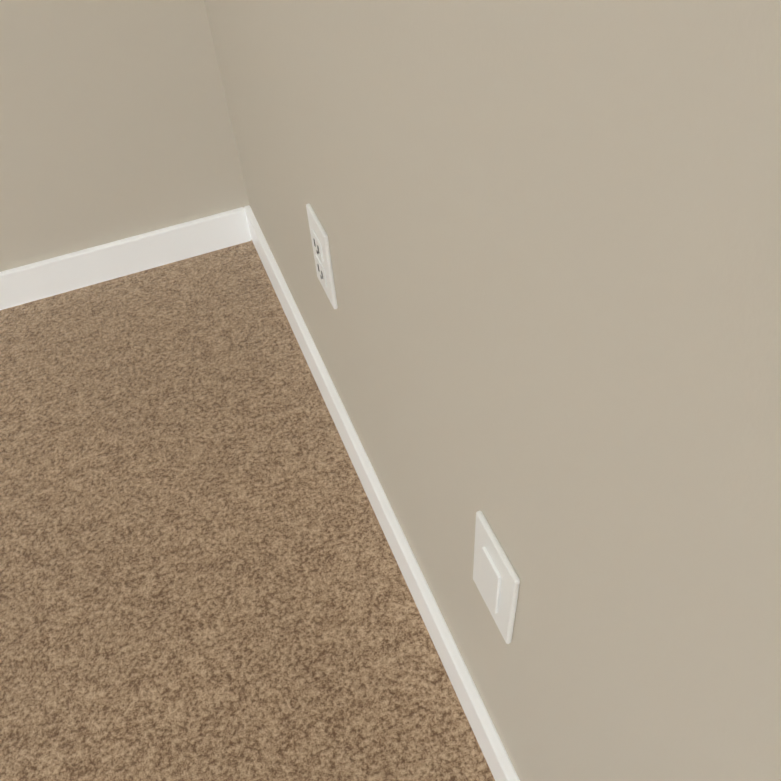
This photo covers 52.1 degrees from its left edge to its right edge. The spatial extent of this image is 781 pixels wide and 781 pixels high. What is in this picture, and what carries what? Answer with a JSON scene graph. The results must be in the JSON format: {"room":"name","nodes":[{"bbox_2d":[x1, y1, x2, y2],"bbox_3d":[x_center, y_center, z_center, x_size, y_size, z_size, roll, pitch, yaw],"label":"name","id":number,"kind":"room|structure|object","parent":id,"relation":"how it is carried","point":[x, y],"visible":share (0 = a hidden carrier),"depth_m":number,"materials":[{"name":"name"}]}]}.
{"room":"empty carpeted room","nodes":[
{"label":"empty carpeted room","id":0,"kind":"room"},
{"bbox_2d":[0,0,249,271],"bbox_3d":[-1.910,-0.690,0.464,3.685,2.440,0.200,-18,50,-12],"label":"wall","id":1,"kind":"structure","parent":0,"point":[115,122],"depth_m":1.38,"materials":[{"name":"beige paint"}]},
{"bbox_2d":[0,208,243,309],"bbox_3d":[-1.917,0.200,1.257,3.450,0.078,0.013,-18,50,-12],"label":"baseboard","id":2,"kind":"structure","parent":1,"relation":"attached to","point":[98,263],"depth_m":1.55,"materials":[{"name":"white wood"}]},
{"bbox_2d":[0,239,494,780],"bbox_3d":[-0.809,2.293,-0.550,3.490,0.100,5.970,-18,50,-12],"label":"floor","id":3,"kind":"structure","parent":0,"point":[202,577],"depth_m":1.15,"materials":[{"name":"carpet"}]},
{"bbox_2d":[204,0,780,780],"bbox_3d":[0.859,0.931,-1.162,0.195,2.440,6.090,-18,50,-12],"label":"wall","id":4,"kind":"structure","parent":0,"point":[546,336],"depth_m":0.44,"materials":[{"name":"beige paint"}]},
{"bbox_2d":[306,204,337,308],"bbox_3d":[-0.086,-0.165,0.994,0.008,0.116,0.072,-18,50,-12],"label":"electrical outlet","id":5,"kind":"object","parent":4,"relation":"attached to","point":[321,251],"visible":0.98,"depth_m":0.97,"materials":[{"name":"white plastic"}]},
{"bbox_2d":[236,205,519,780],"bbox_3d":[0.801,1.703,-0.262,0.016,0.078,5.970,-18,50,-12],"label":"baseboard","id":6,"kind":"structure","parent":4,"relation":"attached to","point":[500,765],"depth_m":1.10,"materials":[{"name":"white wood"}]},
{"bbox_2d":[473,511,519,643],"bbox_3d":[0.088,0.164,0.691,0.008,0.116,0.072,-18,50,-12],"label":"light switch","id":7,"kind":"object","parent":4,"relation":"attached to","point":[496,579],"visible":1,"depth_m":0.67,"materials":[{"name":"white plastic"}]}
]}

